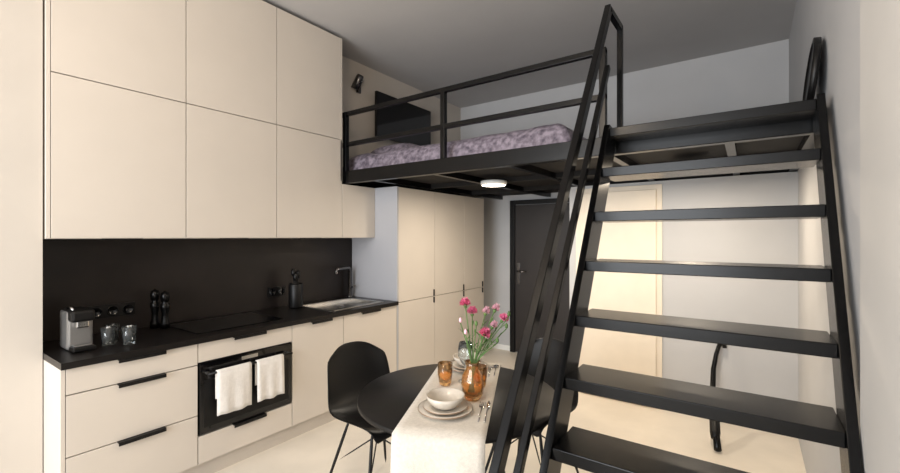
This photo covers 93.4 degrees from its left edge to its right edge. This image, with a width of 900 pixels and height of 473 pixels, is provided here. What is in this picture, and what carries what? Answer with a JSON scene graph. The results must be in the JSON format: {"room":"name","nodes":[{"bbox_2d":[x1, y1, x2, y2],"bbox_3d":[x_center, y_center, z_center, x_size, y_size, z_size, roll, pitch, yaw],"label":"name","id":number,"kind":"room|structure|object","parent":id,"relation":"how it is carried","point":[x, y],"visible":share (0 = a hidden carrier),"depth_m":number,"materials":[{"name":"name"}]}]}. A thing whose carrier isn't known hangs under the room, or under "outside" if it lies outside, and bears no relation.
{"room":"studio apartment","nodes":[
{"label":"studio apartment","id":0,"kind":"room"},
{"bbox_2d":[0,0,460,472],"bbox_3d":[-1.893,-0.160,2.890,0.434,3.289,7.370,0,0,35],"label":"wall","id":1,"kind":"structure","parent":0,"point":[21,21],"depth_m":2.15,"materials":[{"name":"paint"}]},
{"bbox_2d":[43,238,351,341],"bbox_3d":[-1.687,0.310,3.354,0.012,0.587,2.368,0,0,35],"label":"backsplash","id":2,"kind":"structure","parent":1,"relation":"attached to","point":[203,278],"depth_m":3.04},
{"bbox_2d":[87,302,134,318],"bbox_3d":[-2.144,0.469,2.686,0.013,0.083,0.242,0,0,35],"label":"wall socket","id":3,"kind":"object","parent":2,"relation":"attached to","point":[120,309],"visible":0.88,"depth_m":2.69,"materials":[{"name":"black plastic"}]},
{"bbox_2d":[267,286,284,296],"bbox_3d":[-1.481,0.470,3.623,0.013,0.082,0.165,0,0,35],"label":"wall socket","id":4,"kind":"object","parent":2,"relation":"attached to","point":[280,290],"visible":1,"depth_m":3.61,"materials":[{"name":"black plastic"}]},
{"bbox_2d":[43,0,374,239],"bbox_3d":[-1.549,-0.876,3.259,0.342,1.790,2.363,0,0,35],"label":"upper cabinet","id":5,"kind":"object","parent":1,"relation":"attached to","point":[222,119],"visible":0.96,"depth_m":2.78,"materials":[{"name":"laminate"}]},
{"bbox_2d":[351,74,363,93],"bbox_3d":[-0.955,-1.574,4.349,0.126,0.178,0.112,0,0,-25],"label":"wall spotlight","id":6,"kind":"object","parent":1,"relation":"attached to","point":[358,80],"visible":1,"depth_m":4.31,"materials":[{"name":"black metal"}]},
{"bbox_2d":[375,91,430,145],"bbox_3d":[-0.542,-1.309,4.906,0.087,0.484,0.935,0,0,35],"label":"television","id":7,"kind":"object","parent":1,"relation":"attached to","point":[405,116],"visible":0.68,"depth_m":4.82,"materials":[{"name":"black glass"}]},
{"bbox_2d":[215,347,805,472],"bbox_3d":[-0.507,1.540,1.909,3.830,0.110,7.590,0,0,35],"label":"floor","id":8,"kind":"structure","parent":0,"point":[745,449],"depth_m":3.04,"materials":[{"name":"concrete"}]},
{"bbox_2d":[43,305,396,472],"bbox_3d":[-1.425,1.062,3.169,0.648,0.846,2.368,0,0,35],"label":"base cabinet","id":9,"kind":"object","parent":8,"relation":"on","point":[136,414],"visible":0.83,"depth_m":2.44,"materials":[{"name":"beige wood"}]},
{"bbox_2d":[43,296,398,370],"bbox_3d":[-1.427,0.622,3.169,0.646,0.033,2.370,0,0,35],"label":"countertop","id":10,"kind":"structure","parent":9,"relation":"on","point":[148,340],"depth_m":2.56,"materials":[{"name":"stone"}]},
{"bbox_2d":[60,306,95,352],"bbox_3d":[-2.005,0.485,2.289,0.220,0.236,0.110,0,0,35],"label":"coffee machine","id":11,"kind":"object","parent":10,"relation":"on","point":[76,323],"visible":1,"depth_m":2.25,"materials":[{"name":"silver metal"}]},
{"bbox_2d":[100,326,116,345],"bbox_3d":[-1.908,0.555,2.369,0.072,0.097,0.069,0,0,35],"label":"drinking glass","id":12,"kind":"object","parent":10,"relation":"on","point":[108,333],"visible":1,"depth_m":2.35,"materials":[{"name":"clear glass"}]},
{"bbox_2d":[104,323,119,340],"bbox_3d":[-1.949,0.555,2.445,0.072,0.097,0.069,0,0,35],"label":"drinking glass","id":13,"kind":"object","parent":10,"relation":"on","point":[111,324],"visible":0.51,"depth_m":2.45,"materials":[{"name":"clear glass"}]},
{"bbox_2d":[121,325,136,344],"bbox_3d":[-1.810,0.555,2.393,0.072,0.097,0.069,0,0,35],"label":"drinking glass","id":14,"kind":"object","parent":10,"relation":"on","point":[129,332],"visible":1,"depth_m":2.37,"materials":[{"name":"clear glass"}]},
{"bbox_2d":[150,289,159,328],"bbox_3d":[-1.951,0.474,2.803,0.055,0.260,0.055,0,0,35],"label":"pepper mill","id":15,"kind":"object","parent":10,"relation":"on","point":[154,294],"visible":1,"depth_m":2.79,"materials":[{"name":"black wood"}]},
{"bbox_2d":[160,291,169,328],"bbox_3d":[-1.884,0.480,2.803,0.055,0.247,0.055,0,0,35],"label":"pepper mill","id":16,"kind":"object","parent":10,"relation":"on","point":[165,296],"visible":1,"depth_m":2.79,"materials":[{"name":"black wood"}]},
{"bbox_2d":[170,312,282,333],"bbox_3d":[-1.567,0.601,2.983,0.440,0.006,0.594,0,0,35],"label":"induction cooktop","id":17,"kind":"object","parent":10,"relation":"in","point":[244,319],"visible":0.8,"depth_m":2.95,"materials":[{"name":"black glass"}]},
{"bbox_2d":[288,268,302,308],"bbox_3d":[-1.309,0.436,3.595,0.114,0.334,0.114,0,0,35],"label":"utensil holder","id":18,"kind":"object","parent":10,"relation":"on","point":[295,289],"visible":1,"depth_m":3.55,"materials":[{"name":"black metal"}]},
{"bbox_2d":[303,298,382,311],"bbox_3d":[-0.971,0.618,3.787,0.451,0.036,0.605,0,0,35],"label":"sink","id":19,"kind":"object","parent":10,"relation":"in","point":[339,304],"depth_m":3.85,"materials":[{"name":"silver metal"}]},
{"bbox_2d":[334,266,355,297],"bbox_3d":[-1.036,0.448,4.111,0.112,0.312,0.271,0,0,35],"label":"kitchen faucet","id":20,"kind":"object","parent":10,"relation":"on","point":[350,286],"depth_m":4.20,"materials":[{"name":"metal"}]},
{"bbox_2d":[198,342,292,434],"bbox_3d":[-1.307,0.978,2.785,0.077,0.429,0.625,0,0,35],"label":"oven","id":21,"kind":"object","parent":9,"relation":"in","point":[208,420],"visible":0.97,"depth_m":2.71,"materials":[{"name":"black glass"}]},
{"bbox_2d":[215,362,251,415],"bbox_3d":[-1.351,0.952,2.659,0.040,0.281,0.216,0,0,35],"label":"kitchen towel","id":22,"kind":"object","parent":21,"relation":"on","point":[233,384],"visible":1,"depth_m":2.65,"materials":[{"name":"fabric"}]},
{"bbox_2d":[255,354,284,401],"bbox_3d":[-1.211,0.949,2.856,0.040,0.276,0.194,0,0,35],"label":"kitchen towel","id":23,"kind":"object","parent":21,"relation":"on","point":[269,371],"visible":1,"depth_m":2.84,"materials":[{"name":"fabric"}]},
{"bbox_2d":[327,341,391,472],"bbox_3d":[-0.433,1.068,2.467,0.473,0.812,0.548,0,0,-45],"label":"dining chair","id":24,"kind":"object","parent":8,"relation":"on","point":[352,366],"visible":0.65,"depth_m":2.55,"materials":[{"name":"black plastic"}]},
{"bbox_2d":[352,186,483,369],"bbox_3d":[-0.286,0.507,4.786,0.639,1.956,1.583,0,0,35],"label":"tall cabinet","id":25,"kind":"object","parent":8,"relation":"on","point":[425,254],"visible":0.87,"depth_m":4.30,"materials":[{"name":"laminate"}]},
{"bbox_2d":[357,364,553,472],"bbox_3d":[0.039,1.118,2.035,0.946,0.740,0.946,0,0,35],"label":"round dining table","id":26,"kind":"object","parent":8,"relation":"on","point":[383,402],"visible":0.47,"depth_m":1.96,"materials":[{"name":"black wood"}]},
{"bbox_2d":[390,360,500,472],"bbox_3d":[0.037,0.898,2.027,0.354,0.316,1.012,0,0,10],"label":"table runner","id":27,"kind":"object","parent":26,"relation":"on","point":[420,443],"visible":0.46,"depth_m":1.58,"materials":[{"name":"fabric"}]},
{"bbox_2d":[418,399,472,419],"bbox_3d":[-0.020,0.724,1.790,0.234,0.030,0.234,0,0,35],"label":"plate stack","id":28,"kind":"object","parent":27,"relation":"on","point":[465,407],"visible":0.62,"depth_m":1.75,"materials":[{"name":"ceramic"}]},
{"bbox_2d":[426,387,464,409],"bbox_3d":[-0.020,0.693,1.790,0.164,0.053,0.164,0,0,35],"label":"soup bowl","id":29,"kind":"object","parent":28,"relation":"on","point":[445,398],"visible":1,"depth_m":1.82,"materials":[{"name":"ceramic"}]},
{"bbox_2d":[438,361,452,385],"bbox_3d":[-0.024,0.684,2.113,0.074,0.110,0.070,0,0,35],"label":"tumbler","id":30,"kind":"object","parent":27,"relation":"on","point":[444,367],"visible":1,"depth_m":2.09,"materials":[{"name":"orange glass"}]},
{"bbox_2d":[458,341,471,382],"bbox_3d":[0.079,0.640,2.168,0.079,0.198,0.079,0,0,35],"label":"wine glass","id":31,"kind":"object","parent":27,"relation":"on","point":[463,354],"visible":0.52,"depth_m":2.14,"materials":[{"name":"clear glass"}]},
{"bbox_2d":[451,360,488,371],"bbox_3d":[0.100,0.724,2.369,0.234,0.030,0.234,0,0,35],"label":"plate stack","id":32,"kind":"object","parent":27,"relation":"on","point":[456,367],"visible":0.23,"depth_m":2.35,"materials":[{"name":"ceramic"}]},
{"bbox_2d":[453,352,481,366],"bbox_3d":[0.100,0.693,2.369,0.164,0.053,0.164,0,0,35],"label":"soup bowl","id":33,"kind":"object","parent":32,"relation":"on","point":[455,356],"visible":0.27,"depth_m":2.34,"materials":[{"name":"ceramic"}]},
{"bbox_2d":[461,359,483,401],"bbox_3d":[0.103,0.653,1.931,0.104,0.170,0.104,0,0,-19],"label":"vase","id":34,"kind":"object","parent":27,"relation":"on","point":[472,384],"visible":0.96,"depth_m":1.90,"materials":[{"name":"orange glass"}]},
{"bbox_2d":[458,297,509,363],"bbox_3d":[0.154,0.496,1.929,0.242,0.443,0.122,0,0,5],"label":"bouquet","id":35,"kind":"object","parent":34,"relation":"in","point":[485,332],"visible":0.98,"depth_m":1.93,"materials":[{"name":"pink plant"}]},
{"bbox_2d":[477,401,485,421],"bbox_3d":[0.130,0.735,1.782,0.026,0.007,0.196,0,0,10],"label":"fork","id":36,"kind":"object","parent":27,"relation":"on","point":[481,406],"visible":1,"depth_m":1.82,"materials":[{"name":"silver metal"}]},
{"bbox_2d":[479,364,486,387],"bbox_3d":[0.145,0.686,2.080,0.074,0.104,0.070,0,0,35],"label":"tumbler","id":37,"kind":"object","parent":27,"relation":"on","point":[483,368],"visible":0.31,"depth_m":2.06,"materials":[{"name":"orange glass"}]},
{"bbox_2d":[484,401,490,422],"bbox_3d":[0.156,0.735,1.790,0.015,0.007,0.220,0,0,12],"label":"knife","id":38,"kind":"object","parent":27,"relation":"on","point":[488,403],"visible":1,"depth_m":1.81,"materials":[{"name":"silver metal"}]},
{"bbox_2d":[485,338,578,472],"bbox_3d":[0.495,1.068,2.543,0.473,0.812,0.548,0,0,39],"label":"dining chair","id":39,"kind":"object","parent":8,"relation":"on","point":[552,367],"visible":0.23,"depth_m":2.70,"materials":[{"name":"black plastic"}]},
{"bbox_2d":[488,4,862,472],"bbox_3d":[0.904,0.071,1.649,0.949,2.827,1.928,0,0,35],"label":"staircase","id":40,"kind":"structure","parent":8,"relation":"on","point":[594,452],"depth_m":1.67,"materials":[{"name":"black metal"}]},
{"bbox_2d":[802,37,821,100],"bbox_3d":[1.769,-0.779,2.076,0.062,0.364,0.363,0,0,35],"label":"handrail","id":41,"kind":"object","parent":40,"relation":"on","point":[812,71],"visible":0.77,"depth_m":1.96,"materials":[{"name":"black metal"}]},
{"bbox_2d":[709,344,726,451],"bbox_3d":[1.979,1.149,3.146,0.106,0.665,0.583,0,0,35],"label":"umbrella","id":42,"kind":"object","parent":8,"relation":"on","point":[714,426],"visible":0.55,"depth_m":3.03,"materials":[{"name":"black fabric"}]},
{"bbox_2d":[263,0,795,107],"bbox_3d":[-0.507,-1.859,1.909,3.830,0.110,7.590,0,0,35],"label":"ceiling","id":43,"kind":"structure","parent":0,"point":[423,45],"depth_m":3.77,"materials":[{"name":"paint"}]},
{"bbox_2d":[342,119,814,199],"bbox_3d":[0.932,-0.533,3.941,3.606,0.110,2.384,0,0,35],"label":"platform","id":44,"kind":"object","parent":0,"point":[536,170],"depth_m":3.00,"materials":[{"name":"black metal"}]},
{"bbox_2d":[342,123,585,170],"bbox_3d":[0.444,-0.757,4.187,2.222,0.333,2.002,0,0,35],"label":"bed","id":45,"kind":"object","parent":44,"relation":"on","point":[400,153],"depth_m":3.23,"materials":[{"name":"purple fabric"}]},
{"bbox_2d":[342,47,606,170],"bbox_3d":[-0.141,-0.855,3.272,2.621,0.534,0.040,0,0,35],"label":"guard rail","id":46,"kind":"object","parent":44,"relation":"attached to","point":[443,91],"depth_m":3.07,"materials":[{"name":"black metal"}]},
{"bbox_2d":[481,180,506,186],"bbox_3d":[0.386,-0.468,3.743,0.231,0.037,0.231,0,0,35],"label":"ceiling lamp","id":47,"kind":"object","parent":44,"relation":"attached to","point":[487,183],"visible":1,"depth_m":3.66,"materials":[{"name":"white plastic"}]},
{"bbox_2d":[461,39,788,345],"bbox_3d":[1.654,-0.160,4.961,3.830,3.289,0.110,0,0,35],"label":"wall","id":48,"kind":"structure","parent":0,"point":[755,76],"depth_m":4.61,"materials":[{"name":"grey paint"}]},
{"bbox_2d":[484,342,509,350],"bbox_3d":[0.521,1.452,5.687,0.658,0.066,0.012,0,0,35],"label":"baseboard","id":49,"kind":"structure","parent":48,"relation":"attached to","point":[497,346],"depth_m":5.58,"materials":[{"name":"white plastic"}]},
{"bbox_2d":[510,197,569,351],"bbox_3d":[1.171,0.511,5.176,0.990,1.947,0.096,0,0,35],"label":"door","id":50,"kind":"structure","parent":48,"relation":"in","point":[529,224],"depth_m":5.31,"materials":[{"name":"paint"}]},
{"bbox_2d":[570,172,797,400],"bbox_3d":[2.127,0.503,3.993,1.718,1.964,0.924,0,0,35],"label":"wall","id":51,"kind":"structure","parent":0,"point":[770,373],"depth_m":3.35,"materials":[{"name":"grey paint"}]},
{"bbox_2d":[576,184,661,409],"bbox_3d":[1.509,0.517,3.844,0.748,1.936,0.032,0,0,35],"label":"door","id":52,"kind":"structure","parent":51,"relation":"in","point":[615,291],"depth_m":3.78,"materials":[{"name":"beige paint"}]},
{"bbox_2d":[789,0,899,472],"bbox_3d":[1.001,-0.160,0.841,0.134,3.289,7.370,0,0,35],"label":"wall","id":53,"kind":"structure","parent":0,"point":[879,19],"depth_m":1.24,"materials":[{"name":"paint"}]}
]}

